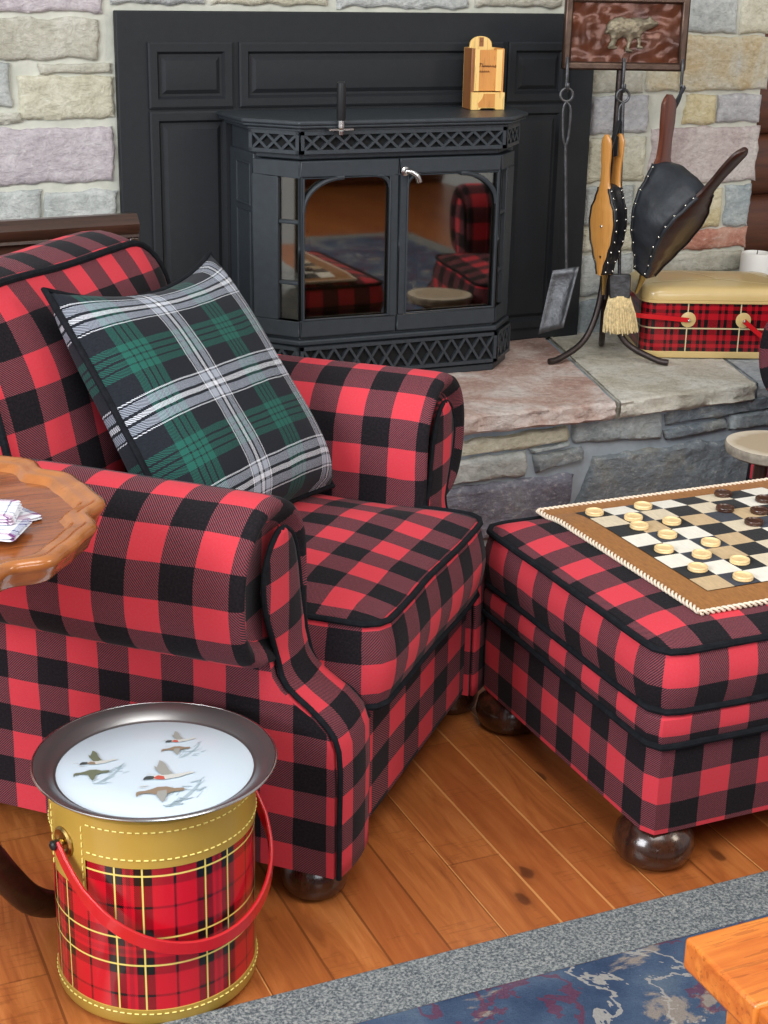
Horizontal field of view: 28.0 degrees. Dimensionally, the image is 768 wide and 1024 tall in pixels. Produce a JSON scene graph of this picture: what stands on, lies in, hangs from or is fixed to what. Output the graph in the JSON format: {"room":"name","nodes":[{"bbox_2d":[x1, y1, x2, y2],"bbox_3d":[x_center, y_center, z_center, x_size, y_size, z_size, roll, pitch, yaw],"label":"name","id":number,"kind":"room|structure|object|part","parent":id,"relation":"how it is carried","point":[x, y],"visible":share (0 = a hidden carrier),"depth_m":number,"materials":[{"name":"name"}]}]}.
{"room":"living room","nodes":[
{"label":"living room","id":0,"kind":"room"},
{"bbox_2d":[0,686,767,1023],"bbox_3d":[0.437,0.917,1.324,6.800,0.060,6.150,-7,21,-23],"label":"floor","id":1,"kind":"structure","parent":0,"point":[485,835],"depth_m":2.29,"materials":[{"name":"brown wood"}]},
{"bbox_2d":[0,455,105,917],"bbox_3d":[-0.578,0.316,1.865,0.503,0.665,0.515,-7,21,-23],"label":"pedestal table","id":2,"kind":"object","parent":1,"relation":"on","point":[70,510],"visible":0.89,"depth_m":1.82,"materials":[{"name":"brown wood"}]},
{"bbox_3d":[-0.503,0.489,2.050,0.025,0.218,0.252,15,24,34],"label":"leg","id":3,"kind":"part","parent":2,"relation":"part of","materials":[{"name":"brown wood"}]},
{"bbox_2d":[18,508,41,520],"bbox_3d":[-0.470,0.015,1.751,0.070,0.007,0.154,18,26,39],"label":"folded napkin","id":4,"kind":"object","parent":2,"relation":"on","point":[24,512],"visible":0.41,"depth_m":1.78,"materials":[{"name":"white fabric"}]},
{"bbox_2d":[0,517,31,541],"bbox_3d":[-0.479,0.016,1.731,0.154,0.007,0.070,3,20,6],"label":"folded napkin","id":5,"kind":"object","parent":4,"relation":"on","point":[8,533],"visible":0.79,"depth_m":1.72,"materials":[{"name":"white fabric"}]},
{"bbox_2d":[0,499,22,524],"bbox_3d":[-0.497,0.000,1.750,0.162,0.011,0.066,0,20,-3],"label":"folded napkin","id":6,"kind":"object","parent":5,"relation":"on","point":[10,510],"visible":1,"depth_m":1.75,"materials":[{"name":"white fabric"}]},
{"bbox_2d":[48,790,272,1023],"bbox_3d":[-0.291,0.468,2.004,0.295,0.297,0.280,-7,21,-23],"label":"cooler","id":7,"kind":"object","parent":1,"relation":"on","point":[156,921],"visible":0.64,"depth_m":1.91,"materials":[{"name":"red metal"}]},
{"bbox_2d":[30,701,276,821],"bbox_3d":[-0.290,0.318,1.953,0.309,0.019,0.309,-7,21,-23],"label":"serving tray","id":8,"kind":"object","parent":7,"relation":"on","point":[162,760],"visible":1,"depth_m":1.96,"materials":[{"name":"metal"}]},
{"bbox_2d":[72,751,128,783],"bbox_3d":[-0.361,0.325,1.945,0.074,0.002,0.066,12,22,28],"label":"print","id":9,"kind":"object","parent":8,"relation":"on","point":[88,767],"depth_m":1.95,"materials":[{"name":"multicoloured"}]},
{"bbox_2d":[136,760,204,806],"bbox_3d":[-0.263,0.339,1.911,0.083,0.002,0.101,7,21,17],"label":"print","id":10,"kind":"object","parent":8,"relation":"on","point":[159,783],"depth_m":1.92,"materials":[{"name":"multicoloured"}]},
{"bbox_2d":[161,731,204,757],"bbox_3d":[-0.263,0.305,2.006,0.065,0.002,0.056,12,22,28],"label":"print","id":11,"kind":"object","parent":8,"relation":"on","point":[174,744],"depth_m":2.01,"materials":[{"name":"multicoloured"}]},
{"bbox_3d":[-0.251,0.456,1.949,0.289,0.141,0.152,-16,26,-39],"label":"bail handle","id":12,"kind":"part","parent":7,"relation":"part of","materials":[{"name":"red plastic"}]},
{"bbox_2d":[0,230,486,901],"bbox_3d":[-0.291,0.016,2.486,0.828,0.826,0.936,8,21,19],"label":"armchair","id":13,"kind":"object","parent":1,"relation":"on","point":[346,621],"visible":0.82,"depth_m":2.22,"materials":[{"name":"fabric"}]},
{"bbox_2d":[0,230,166,471],"bbox_3d":[-0.520,-0.166,2.533,0.301,0.525,0.662,8,21,19],"label":"cushion","id":14,"kind":"object","parent":13,"relation":"on","point":[48,413],"depth_m":2.34,"materials":[{"name":"fabric"}]},
{"bbox_3d":[-0.446,0.063,2.164,0.650,0.265,0.228,8,21,19],"label":"arm","id":15,"kind":"part","parent":13,"relation":"part of","materials":[{"name":"fabric"}]},
{"bbox_3d":[-0.393,0.293,2.273,0.740,0.325,0.118,8,21,19],"label":"arm panel","id":16,"kind":"part","parent":13,"relation":"part of","materials":[{"name":"fabric"}]},
{"bbox_2d":[41,250,335,503],"bbox_3d":[-0.283,-0.183,2.451,0.284,0.398,0.461,11,22,25],"label":"throw pillow","id":17,"kind":"object","parent":13,"relation":"on","point":[185,381],"visible":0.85,"depth_m":2.34,"materials":[{"name":"green fabric"}]},
{"bbox_3d":[-0.197,-0.155,2.789,0.650,0.265,0.228,8,21,19],"label":"arm","id":18,"kind":"part","parent":13,"relation":"part of","materials":[{"name":"fabric"}]},
{"bbox_2d":[293,493,485,704],"bbox_3d":[-0.185,0.095,2.474,0.600,0.167,0.529,8,21,19],"label":"seat cushion","id":19,"kind":"object","parent":13,"relation":"on","point":[391,575],"depth_m":2.32,"materials":[{"name":"fabric"}]},
{"bbox_3d":[-0.279,0.257,2.565,0.714,0.196,0.502,8,21,19],"label":"seat","id":20,"kind":"part","parent":13,"relation":"part of","materials":[{"name":"fabric"}]},
{"bbox_3d":[-0.175,0.102,2.821,0.740,0.325,0.118,8,21,19],"label":"arm panel","id":21,"kind":"part","parent":13,"relation":"part of","materials":[{"name":"fabric"}]},
{"bbox_2d":[161,871,767,1023],"bbox_3d":[1.380,0.832,1.510,2.922,0.013,2.180,-7,21,-23],"label":"rug","id":22,"kind":"object","parent":1,"relation":"on","point":[652,984],"visible":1,"depth_m":2.02,"materials":[{"name":"carpet"}]},
{"bbox_2d":[684,917,767,1023],"bbox_3d":[0.810,0.647,1.369,0.860,0.407,0.698,-7,21,-23],"label":"coffee table","id":23,"kind":"object","parent":22,"relation":"on","point":[731,963],"visible":1,"depth_m":1.40,"materials":[{"name":"orange wood"}]},
{"bbox_3d":[0.353,0.614,1.485,0.054,0.373,0.054,-7,21,-23],"label":"leg","id":24,"kind":"part","parent":23,"relation":"part of","materials":[{"name":"orange wood"}]},
{"bbox_2d":[447,331,767,546],"bbox_3d":[0.054,-0.152,3.674,3.850,0.358,0.742,-7,21,-23],"label":"hearth","id":25,"kind":"object","parent":1,"relation":"on","point":[608,421],"visible":0.32,"depth_m":3.54,"materials":[{"name":"stone"}]},
{"bbox_2d":[0,212,139,255],"bbox_3d":[-0.778,-0.325,2.915,0.666,0.442,0.039,-9,22,-27],"label":"wooden screen","id":26,"kind":"object","parent":25,"relation":"on","point":[16,235],"visible":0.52,"depth_m":2.91,"materials":[{"name":"brown wood"}]},
{"bbox_3d":[-0.779,-0.326,2.917,0.626,0.352,0.014,-9,22,-27],"label":"panel","id":27,"kind":"part","parent":26,"relation":"part of","materials":[{"name":"brown wood"}]},
{"bbox_2d":[113,10,593,339],"bbox_3d":[-0.038,-0.776,3.694,1.207,0.805,0.031,-7,21,-23],"label":"fireplace surround","id":28,"kind":"object","parent":25,"relation":"on","point":[174,70],"visible":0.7,"depth_m":3.55,"materials":[{"name":"black wood"}]},
{"bbox_3d":[-0.429,-0.972,3.428,0.196,0.142,0.010,-7,21,-23],"label":"raised panel","id":29,"kind":"part","parent":28,"relation":"part of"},
{"bbox_3d":[-0.436,-0.635,3.548,0.196,0.562,0.010,-7,21,-23],"label":"raised panel","id":30,"kind":"part","parent":28,"relation":"part of","materials":[{"name":"black wood"}]},
{"bbox_3d":[-0.020,-1.024,3.599,0.669,0.142,0.010,-7,21,-23],"label":"raised panel","id":31,"kind":"part","parent":28,"relation":"part of","materials":[{"name":"black wood"}]},
{"bbox_3d":[0.370,-0.738,3.885,0.171,0.562,0.010,-7,21,-23],"label":"raised panel","id":32,"kind":"part","parent":28,"relation":"part of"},
{"bbox_3d":[0.377,-1.075,3.765,0.171,0.142,0.010,-7,21,-23],"label":"raised panel","id":33,"kind":"part","parent":28,"relation":"part of","materials":[{"name":"black wood"}]},
{"bbox_2d":[217,81,527,373],"bbox_3d":[0.013,-0.662,3.572,0.740,0.674,0.290,-7,21,-23],"label":"wood stove","id":34,"kind":"object","parent":25,"relation":"on","point":[374,236],"visible":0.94,"depth_m":3.55,"materials":[{"name":"black paint"}]},
{"bbox_3d":[-0.313,-0.738,3.447,0.008,0.096,0.090,-8,22,-24],"label":"cheek moulding","id":35,"kind":"part","parent":34,"relation":"part of","materials":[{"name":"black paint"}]},
{"bbox_3d":[-0.316,-0.568,3.507,0.008,0.245,0.090,-8,22,-24],"label":"cheek moulding","id":36,"kind":"part","parent":34,"relation":"part of","materials":[{"name":"black paint"}]},
{"bbox_3d":[-0.128,-0.590,3.443,0.331,0.390,0.084,-2,20,-8],"label":"door","id":37,"kind":"part","parent":34,"relation":"part of","materials":[{"name":"black paint"}]},
{"bbox_3d":[-0.091,-0.877,3.288,0.020,0.081,0.020,-7,21,-23],"label":"air control rod","id":38,"kind":"part","parent":34,"relation":"part of","materials":[{"name":"black metal"}]},
{"bbox_3d":[-0.084,-0.591,3.439,0.216,0.321,0.011,-7,21,-23],"label":"arched moulding","id":39,"kind":"part","parent":34,"relation":"part of","materials":[{"name":"black paint"}]},
{"bbox_3d":[0.015,-0.892,3.497,0.741,0.025,0.268,-7,21,-23],"label":"plate","id":40,"kind":"part","parent":34,"relation":"part of","materials":[{"name":"black metal"}]},
{"bbox_3d":[0.060,-0.750,3.426,0.050,0.034,0.023,10,22,24],"label":"latch handle","id":41,"kind":"part","parent":34,"relation":"part of","materials":[{"name":"metal"}]},
{"bbox_3d":[0.155,-0.621,3.539,0.236,0.321,0.011,-7,21,-23],"label":"arched moulding","id":42,"kind":"part","parent":34,"relation":"part of","materials":[{"name":"black paint"}]},
{"bbox_3d":[0.182,-0.629,3.571,0.343,0.390,0.083,-13,24,-35],"label":"door","id":43,"kind":"part","parent":34,"relation":"part of","materials":[{"name":"black paint"}]},
{"bbox_2d":[462,36,504,109],"bbox_3d":[0.235,-1.032,3.621,0.084,0.163,0.069,-5,21,-17],"label":"holder","id":44,"kind":"object","parent":34,"relation":"on","point":[483,72],"visible":1,"depth_m":3.60,"materials":[{"name":"brown wood"}]},
{"bbox_2d":[470,92,504,109],"bbox_3d":[0.242,-0.966,3.619,0.083,0.040,0.017,-5,21,-17],"label":"tray","id":45,"kind":"object","parent":44,"relation":"on","point":[478,100],"depth_m":3.61,"materials":[{"name":"beige wood"}]},
{"bbox_2d":[547,0,690,365],"bbox_3d":[0.551,-0.794,3.703,0.298,0.855,0.214,0,20,-3],"label":"stand","id":46,"kind":"object","parent":25,"relation":"on","point":[620,36],"visible":0.97,"depth_m":3.56,"materials":[{"name":"brown metal"}]},
{"bbox_2d":[538,87,578,334],"bbox_3d":[0.425,-0.705,3.647,0.092,0.580,0.050,0,20,-3],"label":"shovel","id":47,"kind":"object","parent":46,"relation":"hanging from","point":[562,281],"visible":1,"depth_m":3.71,"materials":[{"name":"grey metal"}]},
{"bbox_3d":[0.421,-0.510,3.716,0.086,0.167,0.039,7,20,16],"label":"blade","id":48,"kind":"part","parent":47,"relation":"part of","materials":[{"name":"grey metal"}]},
{"bbox_3d":[0.425,-0.784,3.639,0.046,0.426,0.011,0,20,-3],"label":"handle rod","id":49,"kind":"part","parent":47,"relation":"part of","materials":[{"name":"grey metal"}]},
{"bbox_2d":[588,119,626,294],"bbox_3d":[0.534,-0.716,3.636,0.067,0.407,0.092,-14,24,-36],"label":"bellows","id":50,"kind":"object","parent":46,"relation":"hanging from","point":[607,222],"visible":1,"depth_m":3.61,"materials":[{"name":"brown wood"}]},
{"bbox_2d":[602,88,637,335],"bbox_3d":[0.580,-0.709,3.664,0.094,0.579,0.054,0,20,-3],"label":"brush","id":51,"kind":"object","parent":46,"relation":"hanging from","point":[619,313],"visible":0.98,"depth_m":3.72,"materials":[{"name":"grey metal"}]},
{"bbox_3d":[0.555,-0.777,3.643,0.042,0.436,0.015,0,20,-3],"label":"handle rod","id":52,"kind":"part","parent":51,"relation":"part of","materials":[{"name":"grey metal"}]},
{"bbox_3d":[0.558,-1.107,3.559,0.289,0.168,0.025,0,20,-3],"label":"plaque frame","id":53,"kind":"part","parent":46,"relation":"part of","materials":[{"name":"brown metal"}]},
{"bbox_2d":[630,86,747,293],"bbox_3d":[0.709,-0.724,3.554,0.274,0.486,0.165,19,26,41],"label":"bellows","id":54,"kind":"object","parent":46,"relation":"hanging from","point":[671,205],"visible":1,"depth_m":3.55,"materials":[{"name":"black leather"}]},
{"bbox_2d":[625,270,767,358],"bbox_3d":[0.812,-0.509,3.913,0.425,0.182,0.269,1,20,-2],"label":"cooler","id":55,"kind":"object","parent":25,"relation":"on","point":[680,313],"visible":0.81,"depth_m":3.81,"materials":[{"name":"red metal"}]},
{"bbox_3d":[0.673,-0.521,3.905,0.148,0.024,0.264,1,20,-2],"label":"carry handle","id":56,"kind":"part","parent":55,"relation":"part of","materials":[{"name":"red plastic"}]},
{"bbox_3d":[0.750,-0.474,3.796,0.038,0.038,0.003,1,20,-2],"label":"handle plate","id":57,"kind":"part","parent":55,"relation":"part of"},
{"bbox_3d":[0.815,-0.573,3.891,0.369,0.045,0.245,1,20,-2],"label":"lid","id":58,"kind":"part","parent":55,"relation":"part of","materials":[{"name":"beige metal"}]},
{"bbox_3d":[0.887,-0.472,3.800,0.038,0.038,0.003,1,20,-2],"label":"handle plate","id":59,"kind":"part","parent":55,"relation":"part of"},
{"bbox_3d":[0.951,-0.470,3.931,0.145,0.099,0.268,1,20,-2],"label":"carry handle","id":60,"kind":"part","parent":55,"relation":"part of","materials":[{"name":"red plastic"}]},
{"bbox_2d":[739,250,767,274],"bbox_3d":[0.998,-0.606,4.161,0.084,0.204,0.084,-7,21,-23],"label":"pillar candle","id":61,"kind":"object","parent":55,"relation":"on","point":[750,260],"visible":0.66,"depth_m":4.11,"materials":[{"name":"white wax"}]},
{"bbox_2d":[475,516,767,871],"bbox_3d":[0.589,0.233,2.585,0.713,0.384,0.584,-7,21,-23],"label":"ottoman","id":62,"kind":"object","parent":1,"relation":"on","point":[660,705],"visible":0.78,"depth_m":2.30,"materials":[{"name":"fabric"}]},
{"bbox_2d":[485,518,767,708],"bbox_3d":[0.595,0.108,2.542,0.706,0.120,0.576,-7,21,-23],"label":"cushion","id":63,"kind":"object","parent":62,"relation":"on","point":[648,649],"depth_m":2.29,"materials":[{"name":"fabric"}]},
{"bbox_2d":[535,478,767,615],"bbox_3d":[0.589,0.043,2.550,0.501,0.017,0.496,-7,21,-23],"label":"checkerboard","id":64,"kind":"object","parent":62,"relation":"on","point":[714,590],"visible":0.98,"depth_m":2.52,"materials":[{"name":"fabric"}]},
{"bbox_2d":[585,507,603,516],"bbox_3d":[0.360,0.000,2.630,0.032,0.007,0.032,-10,22,-28],"label":"checker","id":65,"kind":"object","parent":64,"relation":"on","point":[592,511],"visible":1,"depth_m":2.62,"materials":[{"name":"beige wood"}]},
{"bbox_2d":[624,512,642,521],"bbox_3d":[0.421,0.009,2.601,0.032,0.007,0.032,13,23,30],"label":"checker","id":66,"kind":"object","parent":64,"relation":"on","point":[631,516],"visible":1,"depth_m":2.60,"materials":[{"name":"beige wood"}]},
{"bbox_2d":[630,521,648,530],"bbox_3d":[0.424,0.023,2.561,0.032,0.007,0.032,-6,21,-19],"label":"checker","id":67,"kind":"object","parent":64,"relation":"on","point":[635,525],"visible":1,"depth_m":2.56,"materials":[{"name":"beige wood"}]},
{"bbox_2d":[634,501,651,509],"bbox_3d":[0.448,-0.011,2.665,0.032,0.007,0.032,18,26,39],"label":"checker","id":68,"kind":"object","parent":64,"relation":"on","point":[639,505],"visible":1,"depth_m":2.66,"materials":[{"name":"beige wood"}]},
{"bbox_2d":[654,543,673,553],"bbox_3d":[0.448,0.059,2.461,0.032,0.007,0.032,2,20,2],"label":"checker","id":69,"kind":"object","parent":64,"relation":"on","point":[662,548],"visible":1,"depth_m":2.46,"materials":[{"name":"beige wood"}]},
{"bbox_2d":[658,529,676,539],"bbox_3d":[0.464,0.037,2.524,0.032,0.007,0.032,0,20,-3],"label":"checker","id":70,"kind":"object","parent":64,"relation":"on","point":[667,534],"visible":1,"depth_m":2.52,"materials":[{"name":"beige wood"}]},
{"bbox_2d":[662,516,680,525],"bbox_3d":[0.483,0.015,2.585,0.032,0.007,0.032,19,26,41],"label":"checker","id":71,"kind":"object","parent":64,"relation":"on","point":[668,520],"visible":1,"depth_m":2.58,"materials":[{"name":"beige wood"}]},
{"bbox_2d":[687,562,707,572],"bbox_3d":[0.486,0.086,2.387,0.032,0.007,0.032,-8,22,-24],"label":"checker","id":72,"kind":"object","parent":64,"relation":"on","point":[696,567],"visible":1,"depth_m":2.38,"materials":[{"name":"beige wood"}]},
{"bbox_2d":[692,549,711,559],"bbox_3d":[0.504,0.067,2.442,0.032,0.007,0.032,12,22,28],"label":"checker","id":73,"kind":"object","parent":64,"relation":"on","point":[703,554],"visible":1,"depth_m":2.44,"materials":[{"name":"beige wood"}]},
{"bbox_2d":[701,537,720,547],"bbox_3d":[0.529,0.049,2.493,0.032,0.007,0.032,-8,22,-24],"label":"checker","id":74,"kind":"object","parent":64,"relation":"on","point":[712,542],"visible":1,"depth_m":2.49,"materials":[{"name":"beige wood"}]},
{"bbox_2d":[714,489,731,497],"bbox_3d":[0.603,-0.033,2.740,0.032,0.007,0.032,-8,22,-25],"label":"checker","id":75,"kind":"object","parent":64,"relation":"on","point":[722,493],"visible":1,"depth_m":2.73,"materials":[{"name":"brown wood"}]},
{"bbox_2d":[716,504,733,512],"bbox_3d":[0.587,-0.006,2.652,0.032,0.007,0.032,9,21,20],"label":"checker","id":76,"kind":"object","parent":64,"relation":"on","point":[723,508],"visible":1,"depth_m":2.65,"materials":[{"name":"brown wood"}]},
{"bbox_2d":[729,555,749,565],"bbox_3d":[0.559,0.076,2.420,0.032,0.007,0.032,-13,24,-35],"label":"checker","id":77,"kind":"object","parent":64,"relation":"on","point":[740,560],"visible":1,"depth_m":2.42,"materials":[{"name":"beige wood"}]},
{"bbox_2d":[732,571,753,581],"bbox_3d":[0.549,0.099,2.356,0.032,0.007,0.032,-6,21,-20],"label":"checker","id":78,"kind":"object","parent":64,"relation":"on","point":[741,576],"visible":1,"depth_m":2.35,"materials":[{"name":"beige wood"}]},
{"bbox_2d":[744,517,763,526],"bbox_3d":[0.622,0.016,2.590,0.032,0.007,0.032,-12,24,-33],"label":"checker","id":79,"kind":"object","parent":64,"relation":"on","point":[750,521],"visible":1,"depth_m":2.58,"materials":[{"name":"brown wood"}]},
{"bbox_2d":[750,506,767,514],"bbox_3d":[0.645,-0.003,2.644,0.032,0.007,0.032,5,20,10],"label":"checker","id":80,"kind":"object","parent":64,"relation":"on","point":[757,510],"visible":1,"depth_m":2.64,"materials":[{"name":"brown wood"}]},
{"bbox_2d":[755,494,767,503],"bbox_3d":[0.668,-0.023,2.704,0.032,0.007,0.032,9,21,21],"label":"checker","id":81,"kind":"object","parent":64,"relation":"on","point":[761,498],"visible":1,"depth_m":2.70,"materials":[{"name":"brown wood"}]},
{"bbox_2d":[725,430,767,479],"bbox_3d":[0.781,0.035,3.174,0.186,0.371,0.186,-7,21,-23],"label":"stool","id":82,"kind":"object","parent":1,"relation":"on","point":[751,447],"visible":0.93,"depth_m":3.10,"materials":[{"name":"beige wood"}]},
{"bbox_3d":[0.749,0.053,3.151,0.049,0.352,0.033,-7,21,-23],"label":"leg","id":83,"kind":"part","parent":82,"relation":"part of","materials":[{"name":"red fabric"}]},
{"bbox_2d":[746,323,767,480],"bbox_3d":[1.321,-0.207,3.203,0.828,0.826,0.936,-12,23,-32],"label":"armchair","id":84,"kind":"object","parent":1,"relation":"on","point":[763,348],"visible":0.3,"depth_m":3.38,"materials":[{"name":"fabric"}]},
{"bbox_3d":[1.154,-0.373,3.477,0.650,0.265,0.228,-12,23,-32],"label":"arm","id":85,"kind":"part","parent":84,"relation":"part of","materials":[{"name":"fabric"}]},
{"bbox_2d":[0,0,767,337],"bbox_3d":[-0.426,-1.302,3.462,3.078,2.647,0.235,-7,21,-23],"label":"wall","id":86,"kind":"structure","parent":0,"point":[59,139],"depth_m":3.63,"materials":[{"name":"stone"}]},
{"bbox_2d":[744,35,767,250],"bbox_3d":[1.592,-1.567,4.392,1.750,2.600,0.128,-7,21,-23],"label":"wall","id":87,"kind":"structure","parent":0,"point":[757,215],"depth_m":4.33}
]}

